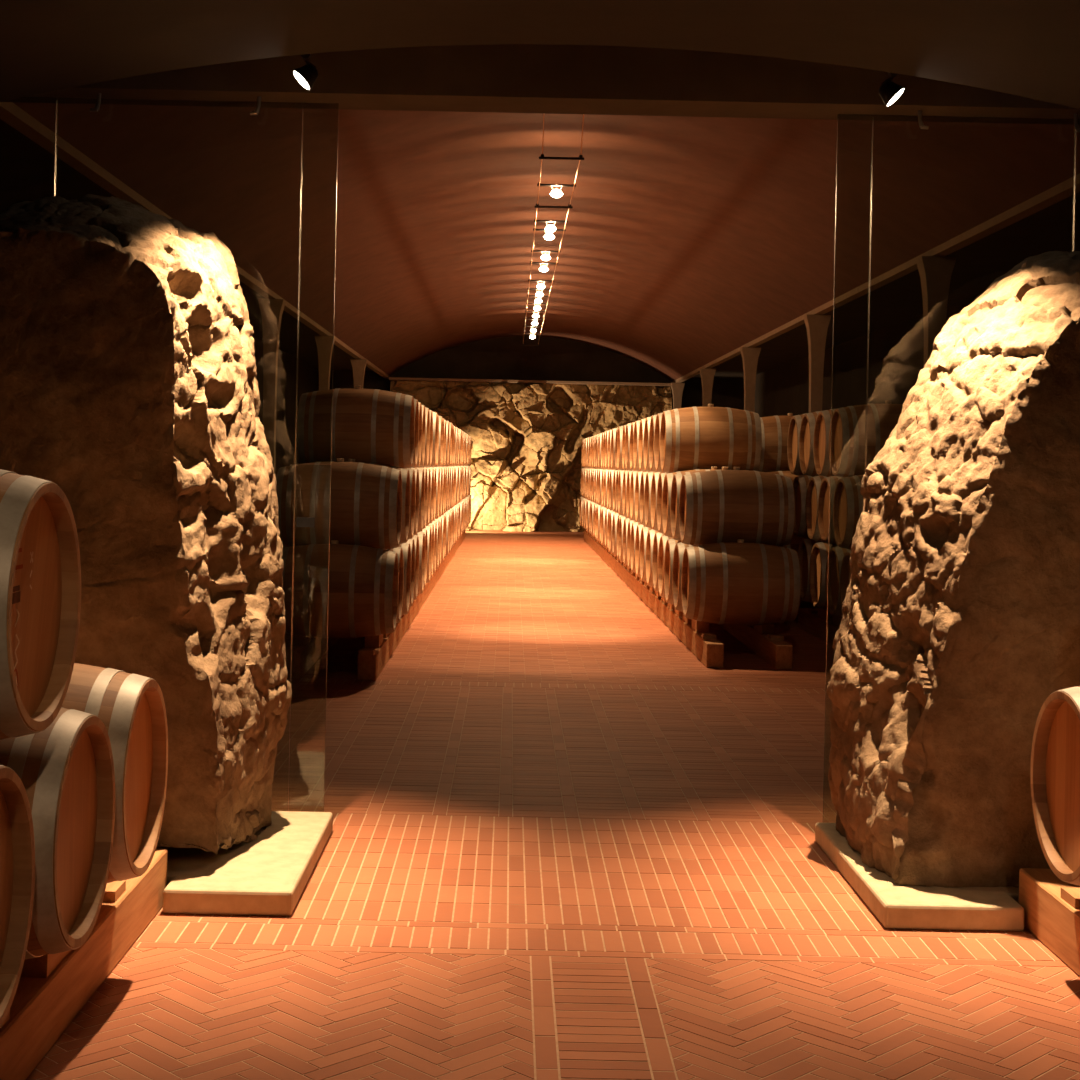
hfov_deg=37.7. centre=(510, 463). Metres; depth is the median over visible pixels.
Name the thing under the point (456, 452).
barrel
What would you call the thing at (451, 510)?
barrel
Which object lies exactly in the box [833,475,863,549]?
barrel
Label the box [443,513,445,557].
barrel
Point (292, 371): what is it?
wall
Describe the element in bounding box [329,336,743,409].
wall
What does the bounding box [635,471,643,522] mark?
barrel
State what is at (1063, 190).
beam
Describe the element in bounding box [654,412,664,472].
barrel
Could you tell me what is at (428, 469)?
barrel
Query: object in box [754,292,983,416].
wall
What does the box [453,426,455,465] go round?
barrel
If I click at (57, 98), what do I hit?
window
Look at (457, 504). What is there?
barrel
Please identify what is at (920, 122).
bracket
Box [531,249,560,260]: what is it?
lamp
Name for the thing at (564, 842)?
floor
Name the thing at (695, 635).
rack
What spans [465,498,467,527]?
barrel
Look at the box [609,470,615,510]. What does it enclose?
barrel
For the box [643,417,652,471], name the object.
barrel
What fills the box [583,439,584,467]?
barrel
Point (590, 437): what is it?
barrel
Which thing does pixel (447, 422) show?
barrel
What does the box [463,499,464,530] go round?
barrel
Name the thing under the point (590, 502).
barrel
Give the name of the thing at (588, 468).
barrel
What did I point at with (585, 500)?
barrel
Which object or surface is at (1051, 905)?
rack
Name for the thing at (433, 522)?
barrel
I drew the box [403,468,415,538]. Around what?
barrel
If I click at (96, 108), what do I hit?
bracket
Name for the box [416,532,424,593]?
barrel
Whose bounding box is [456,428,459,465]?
barrel
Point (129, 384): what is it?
boulder
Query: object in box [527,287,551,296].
lamp
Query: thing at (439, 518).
barrel
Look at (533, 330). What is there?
lamp
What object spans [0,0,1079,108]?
ceiling
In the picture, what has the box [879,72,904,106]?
spotlight
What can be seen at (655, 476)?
barrel
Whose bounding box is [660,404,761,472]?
barrel
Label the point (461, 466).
barrel
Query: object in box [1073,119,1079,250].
window
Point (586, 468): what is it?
barrel
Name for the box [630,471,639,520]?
barrel
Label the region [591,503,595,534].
barrel
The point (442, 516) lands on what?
barrel
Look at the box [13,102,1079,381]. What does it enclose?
ceiling
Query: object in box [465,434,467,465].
barrel
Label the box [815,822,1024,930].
stone plinth
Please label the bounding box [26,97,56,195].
window
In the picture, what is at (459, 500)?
barrel
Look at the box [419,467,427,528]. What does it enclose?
barrel
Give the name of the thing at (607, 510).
barrel
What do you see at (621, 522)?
barrel
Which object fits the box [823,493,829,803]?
window
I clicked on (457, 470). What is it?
barrel
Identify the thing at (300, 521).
window
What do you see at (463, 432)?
barrel
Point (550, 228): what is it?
lamp
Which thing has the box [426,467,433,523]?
barrel
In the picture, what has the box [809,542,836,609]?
barrel
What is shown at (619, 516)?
barrel
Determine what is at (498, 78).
wall
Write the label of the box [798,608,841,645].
rack
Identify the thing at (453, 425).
barrel
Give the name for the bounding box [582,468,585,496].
barrel
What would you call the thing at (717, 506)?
barrel
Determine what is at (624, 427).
barrel
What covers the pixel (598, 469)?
barrel
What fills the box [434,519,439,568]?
barrel
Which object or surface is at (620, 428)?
barrel
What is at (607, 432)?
barrel
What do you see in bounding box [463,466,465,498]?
barrel
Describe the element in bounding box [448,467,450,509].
barrel
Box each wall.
[0,211,318,475]
[3,44,1079,124]
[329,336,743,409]
[390,381,671,531]
[692,192,1079,378]
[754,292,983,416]
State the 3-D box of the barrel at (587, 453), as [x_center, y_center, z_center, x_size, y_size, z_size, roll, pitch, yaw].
[2.011,-0.218,31.850,0.950,0.720,0.720,1,0,0]
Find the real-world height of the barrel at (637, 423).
0.746 m
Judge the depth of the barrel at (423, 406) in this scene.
15.94 m
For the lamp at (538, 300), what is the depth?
25.66 m
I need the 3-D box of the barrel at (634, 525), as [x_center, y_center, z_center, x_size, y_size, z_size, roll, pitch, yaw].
[1.973,1.028,19.542,0.950,0.746,0.719,1,0,0]
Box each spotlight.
[292,54,317,90]
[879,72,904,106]
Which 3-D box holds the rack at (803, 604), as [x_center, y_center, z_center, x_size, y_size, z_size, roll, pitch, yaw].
[3.429,1.529,18.075,0.140,0.386,2.250,1,0,0]
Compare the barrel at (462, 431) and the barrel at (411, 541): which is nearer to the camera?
the barrel at (411, 541)
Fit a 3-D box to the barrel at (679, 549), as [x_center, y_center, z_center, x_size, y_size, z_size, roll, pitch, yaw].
[1.985,1.029,14.474,0.950,0.746,0.720,1,0,0]
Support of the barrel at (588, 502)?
on the rack at (772, 648)
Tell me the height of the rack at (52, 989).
0.386 m
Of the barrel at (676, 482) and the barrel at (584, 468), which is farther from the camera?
the barrel at (584, 468)
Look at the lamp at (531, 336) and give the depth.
32.97 m
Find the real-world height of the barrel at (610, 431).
0.715 m
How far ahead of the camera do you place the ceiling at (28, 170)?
13.39 m
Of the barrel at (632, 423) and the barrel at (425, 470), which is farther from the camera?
the barrel at (632, 423)
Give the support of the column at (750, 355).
on the floor
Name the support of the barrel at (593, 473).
on the barrel at (596, 503)
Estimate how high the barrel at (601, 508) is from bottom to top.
0.719 m
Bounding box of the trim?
[389,377,670,386]
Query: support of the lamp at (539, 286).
attached to the cable at (583, 114)
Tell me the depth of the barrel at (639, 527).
19.00 m
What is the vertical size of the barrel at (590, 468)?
0.720 m
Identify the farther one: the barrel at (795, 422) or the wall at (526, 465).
the wall at (526, 465)
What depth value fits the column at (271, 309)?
20.32 m
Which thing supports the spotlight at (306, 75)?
attached to the ceiling at (1024, 48)
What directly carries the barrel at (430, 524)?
on the rack at (377, 650)
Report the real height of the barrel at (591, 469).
0.717 m
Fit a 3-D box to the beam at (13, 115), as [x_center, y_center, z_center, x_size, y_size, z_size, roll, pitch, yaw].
[-3.084,-2.220,23.305,0.120,0.190,32.190,1,0,0]
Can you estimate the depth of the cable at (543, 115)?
17.36 m
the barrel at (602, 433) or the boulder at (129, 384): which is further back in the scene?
the barrel at (602, 433)
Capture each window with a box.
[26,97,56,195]
[55,98,302,787]
[289,479,330,781]
[296,103,338,448]
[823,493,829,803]
[830,114,872,470]
[866,115,1075,456]
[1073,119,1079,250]
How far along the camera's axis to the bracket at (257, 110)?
6.97 m
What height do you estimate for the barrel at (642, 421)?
0.746 m
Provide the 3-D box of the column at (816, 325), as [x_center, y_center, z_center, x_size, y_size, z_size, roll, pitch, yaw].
[4.023,-0.118,20.950,0.330,3.705,0.220,1,0,0]
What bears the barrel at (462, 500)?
on the rack at (377, 650)
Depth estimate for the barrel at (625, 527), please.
21.13 m
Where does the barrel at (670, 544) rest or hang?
on the rack at (772, 648)
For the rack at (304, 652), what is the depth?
12.26 m
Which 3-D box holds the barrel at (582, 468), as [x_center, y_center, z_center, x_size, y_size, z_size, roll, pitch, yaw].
[2.004,0.412,34.384,0.950,0.718,0.718,1,0,0]
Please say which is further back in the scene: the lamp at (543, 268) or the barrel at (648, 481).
the lamp at (543, 268)
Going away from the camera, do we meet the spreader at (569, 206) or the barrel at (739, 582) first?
the barrel at (739, 582)
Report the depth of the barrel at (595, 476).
28.80 m
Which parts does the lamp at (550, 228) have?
bulb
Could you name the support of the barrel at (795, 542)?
on the rack
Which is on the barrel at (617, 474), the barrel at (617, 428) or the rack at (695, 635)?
the barrel at (617, 428)
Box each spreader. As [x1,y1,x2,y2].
[534,204,572,208]
[539,154,583,159]
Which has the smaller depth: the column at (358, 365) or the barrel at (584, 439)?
the column at (358, 365)
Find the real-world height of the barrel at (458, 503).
0.717 m
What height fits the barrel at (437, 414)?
0.746 m
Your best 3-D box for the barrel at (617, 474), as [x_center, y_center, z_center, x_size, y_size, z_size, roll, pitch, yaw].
[2.003,0.399,22.800,0.950,0.746,0.720,1,0,0]
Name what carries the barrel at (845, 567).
on the rack
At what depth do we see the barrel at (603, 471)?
26.63 m
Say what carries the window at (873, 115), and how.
on the floor
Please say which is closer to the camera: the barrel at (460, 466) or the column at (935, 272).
the column at (935, 272)
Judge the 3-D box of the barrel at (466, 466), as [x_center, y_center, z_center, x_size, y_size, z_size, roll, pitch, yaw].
[-1.331,0.342,31.286,0.950,0.717,0.717,1,0,0]
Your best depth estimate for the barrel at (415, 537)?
15.20 m
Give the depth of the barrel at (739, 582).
13.46 m
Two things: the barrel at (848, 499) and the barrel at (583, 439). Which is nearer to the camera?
the barrel at (848, 499)
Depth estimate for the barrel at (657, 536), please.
16.85 m
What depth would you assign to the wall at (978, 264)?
19.02 m
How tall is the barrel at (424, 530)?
0.746 m
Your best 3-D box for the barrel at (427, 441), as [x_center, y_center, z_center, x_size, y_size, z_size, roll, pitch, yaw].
[-1.336,-0.301,16.444,0.950,0.746,0.719,1,0,0]
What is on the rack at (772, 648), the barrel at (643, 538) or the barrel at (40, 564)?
the barrel at (643, 538)
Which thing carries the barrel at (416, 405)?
on the barrel at (411, 471)
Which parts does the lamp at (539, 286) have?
bulb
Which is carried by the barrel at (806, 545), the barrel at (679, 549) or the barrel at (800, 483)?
the barrel at (800, 483)
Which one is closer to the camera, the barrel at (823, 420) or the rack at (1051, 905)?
the rack at (1051, 905)
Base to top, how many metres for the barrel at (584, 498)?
0.717 m
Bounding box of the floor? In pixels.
[26,530,1079,1079]
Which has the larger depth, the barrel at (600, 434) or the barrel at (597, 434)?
the barrel at (597, 434)
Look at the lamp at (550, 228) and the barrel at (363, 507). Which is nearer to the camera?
the barrel at (363, 507)
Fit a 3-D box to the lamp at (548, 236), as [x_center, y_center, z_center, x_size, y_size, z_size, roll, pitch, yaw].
[0.446,-2.683,18.450,0.380,0.144,0.131,1,0,0]
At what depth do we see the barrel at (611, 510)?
24.83 m
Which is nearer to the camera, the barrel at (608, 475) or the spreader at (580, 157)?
the spreader at (580, 157)
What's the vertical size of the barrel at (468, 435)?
0.720 m
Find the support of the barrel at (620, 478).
on the barrel at (619, 516)
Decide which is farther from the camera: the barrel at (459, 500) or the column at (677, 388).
the column at (677, 388)
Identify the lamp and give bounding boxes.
[523,332,541,338]
[524,325,542,332]
[525,310,546,317]
[525,318,544,325]
[526,303,546,310]
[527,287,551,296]
[527,294,549,302]
[528,280,553,288]
[530,261,557,271]
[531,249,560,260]
[533,228,565,239]
[534,219,567,231]
[537,183,575,197]
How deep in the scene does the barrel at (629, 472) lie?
20.83 m
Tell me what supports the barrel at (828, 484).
on the barrel at (819, 554)
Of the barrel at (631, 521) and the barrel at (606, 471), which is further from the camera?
the barrel at (606, 471)
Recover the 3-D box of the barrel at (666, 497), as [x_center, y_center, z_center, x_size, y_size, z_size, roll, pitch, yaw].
[1.993,0.399,15.560,0.950,0.746,0.720,1,0,0]
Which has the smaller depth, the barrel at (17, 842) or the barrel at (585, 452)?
the barrel at (17, 842)
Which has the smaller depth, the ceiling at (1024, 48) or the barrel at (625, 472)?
the ceiling at (1024, 48)
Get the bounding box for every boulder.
[0,194,291,854]
[827,251,1079,887]
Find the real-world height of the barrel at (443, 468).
0.746 m
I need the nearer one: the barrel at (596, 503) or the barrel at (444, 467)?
the barrel at (444, 467)
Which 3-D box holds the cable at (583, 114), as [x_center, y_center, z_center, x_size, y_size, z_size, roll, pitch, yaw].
[0.622,-2.943,24.850,0.008,0.454,23.104,1,0,0]
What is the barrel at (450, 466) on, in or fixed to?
on the barrel at (451, 508)
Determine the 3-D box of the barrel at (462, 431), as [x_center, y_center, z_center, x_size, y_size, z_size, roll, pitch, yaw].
[-1.328,-0.288,28.028,0.950,0.720,0.720,1,0,0]
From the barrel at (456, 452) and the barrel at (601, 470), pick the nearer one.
the barrel at (456, 452)
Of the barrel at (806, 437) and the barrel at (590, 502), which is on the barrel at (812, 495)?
the barrel at (806, 437)
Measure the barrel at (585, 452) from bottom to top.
0.719 m
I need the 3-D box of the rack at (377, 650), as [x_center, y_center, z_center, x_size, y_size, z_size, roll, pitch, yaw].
[-1.080,1.435,23.384,0.140,0.386,23.232,1,0,0]
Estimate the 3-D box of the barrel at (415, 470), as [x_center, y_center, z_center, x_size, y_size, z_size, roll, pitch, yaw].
[-1.342,0.329,14.634,0.950,0.746,0.719,1,0,0]
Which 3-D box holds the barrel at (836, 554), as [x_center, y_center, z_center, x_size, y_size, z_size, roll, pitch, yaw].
[3.390,1.058,14.344,0.950,0.746,0.720,1,0,0]
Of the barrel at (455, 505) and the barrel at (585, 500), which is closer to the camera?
the barrel at (455, 505)
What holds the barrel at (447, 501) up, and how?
on the barrel at (444, 514)
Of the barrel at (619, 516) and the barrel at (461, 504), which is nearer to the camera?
the barrel at (619, 516)
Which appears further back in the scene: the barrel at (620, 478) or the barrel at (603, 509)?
the barrel at (603, 509)
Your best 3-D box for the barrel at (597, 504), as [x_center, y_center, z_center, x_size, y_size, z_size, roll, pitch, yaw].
[1.987,1.042,28.230,0.950,0.719,0.719,1,0,0]
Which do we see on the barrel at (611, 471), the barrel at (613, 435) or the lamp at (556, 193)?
the barrel at (613, 435)
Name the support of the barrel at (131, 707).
on the rack
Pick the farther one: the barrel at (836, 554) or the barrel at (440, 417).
the barrel at (440, 417)
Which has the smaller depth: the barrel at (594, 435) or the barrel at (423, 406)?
the barrel at (423, 406)
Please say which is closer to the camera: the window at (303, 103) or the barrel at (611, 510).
the window at (303, 103)
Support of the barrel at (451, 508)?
on the rack at (377, 650)
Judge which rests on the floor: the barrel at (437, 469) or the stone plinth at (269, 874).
the stone plinth at (269, 874)
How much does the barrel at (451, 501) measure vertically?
0.718 m
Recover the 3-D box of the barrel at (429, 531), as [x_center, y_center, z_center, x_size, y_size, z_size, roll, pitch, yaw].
[-1.351,0.959,17.168,0.950,0.745,0.719,1,0,0]
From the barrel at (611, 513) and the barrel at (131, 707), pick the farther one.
the barrel at (611, 513)
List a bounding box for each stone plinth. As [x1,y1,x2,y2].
[158,811,332,915]
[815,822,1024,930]
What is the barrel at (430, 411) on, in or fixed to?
on the barrel at (428, 469)
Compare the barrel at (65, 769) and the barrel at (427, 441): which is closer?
the barrel at (65, 769)
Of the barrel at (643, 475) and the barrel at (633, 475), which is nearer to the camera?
the barrel at (643, 475)
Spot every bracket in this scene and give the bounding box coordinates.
[90,93,100,111]
[250,96,260,114]
[918,110,928,128]
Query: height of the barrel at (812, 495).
0.746 m
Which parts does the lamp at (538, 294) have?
bulb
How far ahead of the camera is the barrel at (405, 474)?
13.12 m
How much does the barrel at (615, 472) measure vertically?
0.715 m
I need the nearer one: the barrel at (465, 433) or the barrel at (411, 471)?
the barrel at (411, 471)
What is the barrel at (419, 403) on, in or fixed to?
on the barrel at (421, 471)
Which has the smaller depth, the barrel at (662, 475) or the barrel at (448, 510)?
the barrel at (662, 475)
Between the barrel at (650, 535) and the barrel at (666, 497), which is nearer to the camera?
the barrel at (666, 497)
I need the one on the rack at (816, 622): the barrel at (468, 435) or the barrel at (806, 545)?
the barrel at (806, 545)
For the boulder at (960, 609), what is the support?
on the stone plinth at (896, 906)
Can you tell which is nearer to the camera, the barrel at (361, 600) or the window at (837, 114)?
the window at (837, 114)
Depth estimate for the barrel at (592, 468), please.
30.98 m
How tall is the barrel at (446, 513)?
0.746 m
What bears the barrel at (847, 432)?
on the barrel at (848, 499)
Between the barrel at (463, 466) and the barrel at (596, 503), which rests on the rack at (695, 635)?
the barrel at (596, 503)
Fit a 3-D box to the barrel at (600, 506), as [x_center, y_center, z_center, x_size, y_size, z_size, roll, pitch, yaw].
[1.975,1.042,27.506,0.950,0.718,0.718,1,0,0]
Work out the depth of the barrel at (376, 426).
13.25 m
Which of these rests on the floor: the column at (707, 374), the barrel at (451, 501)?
the column at (707, 374)
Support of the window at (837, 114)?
attached to the wall at (498, 78)
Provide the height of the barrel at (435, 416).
0.746 m
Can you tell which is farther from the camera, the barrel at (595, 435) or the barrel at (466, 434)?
the barrel at (466, 434)
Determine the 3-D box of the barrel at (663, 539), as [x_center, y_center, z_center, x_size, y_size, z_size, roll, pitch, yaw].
[1.984,1.029,15.922,0.950,0.746,0.720,1,0,0]
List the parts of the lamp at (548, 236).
bulb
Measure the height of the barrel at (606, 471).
0.720 m
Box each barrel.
[0,469,80,739]
[0,707,114,958]
[0,765,34,1028]
[62,663,167,883]
[276,458,401,549]
[282,540,398,637]
[283,546,403,622]
[297,385,414,467]
[348,459,409,543]
[399,543,410,614]
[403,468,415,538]
[407,539,414,606]
[409,399,418,467]
[410,468,418,534]
[412,535,418,599]
[413,402,421,467]
[415,467,424,531]
[416,405,425,467]
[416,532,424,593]
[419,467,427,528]
[420,407,429,467]
[422,529,427,587]
[423,467,430,525]
[425,526,431,582]
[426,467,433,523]
[427,410,432,466]
[428,523,433,577]
[430,411,437,466]
[430,467,435,520]
[432,521,436,572]
[433,467,439,518]
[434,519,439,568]
[435,416,442,466]
[436,414,438,465]
[437,467,442,516]
[438,517,441,564]
[439,418,443,466]
[440,419,445,466]
[441,467,444,514]
[441,515,444,561]
[442,421,448,466]
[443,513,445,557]
[444,467,446,512]
[445,422,451,466]
[445,512,449,555]
[446,467,448,511]
[447,466,452,508]
[447,510,451,552]
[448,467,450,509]
[450,466,454,506]
[450,509,452,549]
[451,424,452,465]
[451,508,453,546]
[452,425,453,465]
[452,466,455,505]
[452,506,455,544]
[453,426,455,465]
[453,466,458,504]
[454,427,457,465]
[455,505,457,542]
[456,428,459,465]
[457,466,460,502]
[457,504,458,539]
[458,429,460,465]
[458,503,459,536]
[460,430,461,465]
[460,466,461,501]
[460,502,462,536]
[461,431,463,465]
[461,466,463,499]
[462,432,464,465]
[462,500,463,532]
[463,433,465,465]
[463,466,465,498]
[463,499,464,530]
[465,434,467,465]
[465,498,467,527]
[465,499,465,528]
[466,435,469,465]
[466,466,467,496]
[466,497,468,526]
[467,437,470,465]
[468,466,470,494]
[580,497,583,525]
[581,468,583,496]
[582,439,583,467]
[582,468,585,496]
[582,498,585,527]
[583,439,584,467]
[583,468,587,497]
[584,438,586,467]
[584,499,587,528]
[585,468,589,498]
[586,437,589,467]
[586,501,591,531]
[587,468,591,499]
[588,468,592,500]
[589,437,590,467]
[589,502,593,533]
[590,436,593,468]
[590,469,592,500]
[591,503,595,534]
[592,435,595,468]
[592,469,595,501]
[593,503,596,536]
[594,435,596,468]
[594,469,597,502]
[595,504,599,538]
[596,434,598,468]
[596,469,600,503]
[596,505,602,540]
[598,433,601,468]
[598,469,604,505]
[599,507,604,542]
[601,433,603,468]
[601,469,607,506]
[601,508,607,545]
[603,432,605,468]
[603,469,609,507]
[604,509,610,547]
[605,431,612,469]
[607,470,610,508]
[607,510,614,549]
[608,430,613,469]
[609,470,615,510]
[609,512,615,552]
[611,428,617,469]
[612,513,618,555]
[613,470,618,511]
[615,428,618,469]
[615,470,621,512]
[616,515,622,557]
[617,426,623,469]
[618,470,626,514]
[618,516,626,561]
[622,425,627,470]
[622,470,628,516]
[623,518,630,564]
[625,423,632,470]
[626,471,633,518]
[627,520,635,568]
[630,422,635,470]
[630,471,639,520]
[630,522,640,572]
[633,420,640,470]
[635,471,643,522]
[635,524,645,576]
[638,418,646,471]
[640,471,648,524]
[640,527,651,581]
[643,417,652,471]
[644,472,656,527]
[646,529,658,586]
[649,415,657,471]
[651,472,660,530]
[652,533,664,591]
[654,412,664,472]
[657,472,667,533]
[658,536,672,597]
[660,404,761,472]
[662,467,719,536]
[664,539,680,603]
[670,467,727,540]
[672,542,692,610]
[679,467,794,546]
[681,539,800,624]
[758,413,792,471]
[766,471,796,481]
[783,534,805,553]
[787,413,806,475]
[793,475,812,538]
[798,539,819,602]
[799,411,820,476]
[805,476,825,541]
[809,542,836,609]
[813,409,834,476]
[818,476,843,545]
[825,546,850,616]
[829,401,902,477]
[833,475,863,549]
[840,551,850,608]
[1030,687,1079,885]
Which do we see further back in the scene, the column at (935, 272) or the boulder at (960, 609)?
the column at (935, 272)
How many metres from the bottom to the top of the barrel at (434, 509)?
0.746 m
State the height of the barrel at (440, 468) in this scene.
0.746 m
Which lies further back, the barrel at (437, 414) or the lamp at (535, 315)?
the lamp at (535, 315)
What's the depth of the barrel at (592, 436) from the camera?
30.64 m
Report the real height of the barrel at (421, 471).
0.746 m
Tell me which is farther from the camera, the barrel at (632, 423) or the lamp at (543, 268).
the lamp at (543, 268)
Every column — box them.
[258,299,285,473]
[315,336,335,390]
[350,359,367,388]
[671,383,684,408]
[699,368,715,406]
[740,347,760,411]
[803,314,830,412]
[916,256,955,366]
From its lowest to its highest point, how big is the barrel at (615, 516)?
0.720 m
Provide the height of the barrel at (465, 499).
0.716 m
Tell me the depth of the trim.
38.50 m
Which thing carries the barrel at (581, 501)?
on the rack at (772, 648)
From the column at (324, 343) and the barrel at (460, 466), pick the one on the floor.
the column at (324, 343)
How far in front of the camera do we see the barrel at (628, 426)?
20.94 m
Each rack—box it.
[0,849,167,1079]
[285,634,338,678]
[357,530,464,680]
[584,529,723,667]
[718,623,792,669]
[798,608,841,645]
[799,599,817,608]
[1019,868,1079,975]
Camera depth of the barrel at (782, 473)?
17.52 m
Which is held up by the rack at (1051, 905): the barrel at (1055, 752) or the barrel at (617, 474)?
the barrel at (1055, 752)
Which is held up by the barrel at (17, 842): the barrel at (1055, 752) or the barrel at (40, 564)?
the barrel at (40, 564)
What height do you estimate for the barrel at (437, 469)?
0.746 m
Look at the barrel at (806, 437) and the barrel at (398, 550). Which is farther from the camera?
the barrel at (806, 437)
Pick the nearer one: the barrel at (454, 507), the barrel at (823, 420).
the barrel at (823, 420)
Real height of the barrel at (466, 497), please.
0.719 m
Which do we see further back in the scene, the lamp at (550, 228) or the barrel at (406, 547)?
the lamp at (550, 228)
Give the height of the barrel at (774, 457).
0.746 m
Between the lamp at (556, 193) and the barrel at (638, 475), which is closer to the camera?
the lamp at (556, 193)
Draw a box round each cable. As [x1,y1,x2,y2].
[523,115,543,342]
[538,114,583,343]
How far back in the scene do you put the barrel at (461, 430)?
27.53 m
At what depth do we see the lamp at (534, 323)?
29.77 m
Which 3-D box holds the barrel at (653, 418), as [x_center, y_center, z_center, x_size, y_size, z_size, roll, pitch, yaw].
[2.017,-0.231,17.370,0.950,0.746,0.720,1,0,0]
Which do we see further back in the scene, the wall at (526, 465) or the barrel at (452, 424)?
the wall at (526, 465)
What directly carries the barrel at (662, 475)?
on the barrel at (657, 536)
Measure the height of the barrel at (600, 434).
0.718 m
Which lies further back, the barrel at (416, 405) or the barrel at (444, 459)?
the barrel at (444, 459)
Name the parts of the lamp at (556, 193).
bulb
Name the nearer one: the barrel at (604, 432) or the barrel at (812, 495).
the barrel at (812, 495)
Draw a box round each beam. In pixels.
[0,102,389,378]
[672,173,1079,382]
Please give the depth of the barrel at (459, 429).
26.48 m
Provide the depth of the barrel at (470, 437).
33.20 m
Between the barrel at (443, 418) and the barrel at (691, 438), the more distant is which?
the barrel at (443, 418)
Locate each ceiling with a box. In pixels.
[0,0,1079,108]
[0,119,372,370]
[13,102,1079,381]
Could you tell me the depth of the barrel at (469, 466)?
33.31 m
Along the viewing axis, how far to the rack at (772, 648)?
13.71 m
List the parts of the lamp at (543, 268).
bulb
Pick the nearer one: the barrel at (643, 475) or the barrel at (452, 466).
the barrel at (643, 475)
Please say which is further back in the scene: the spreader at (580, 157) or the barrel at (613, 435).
the barrel at (613, 435)
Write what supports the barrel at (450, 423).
on the barrel at (448, 467)
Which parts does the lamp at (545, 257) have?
bulb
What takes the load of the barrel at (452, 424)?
on the barrel at (448, 467)

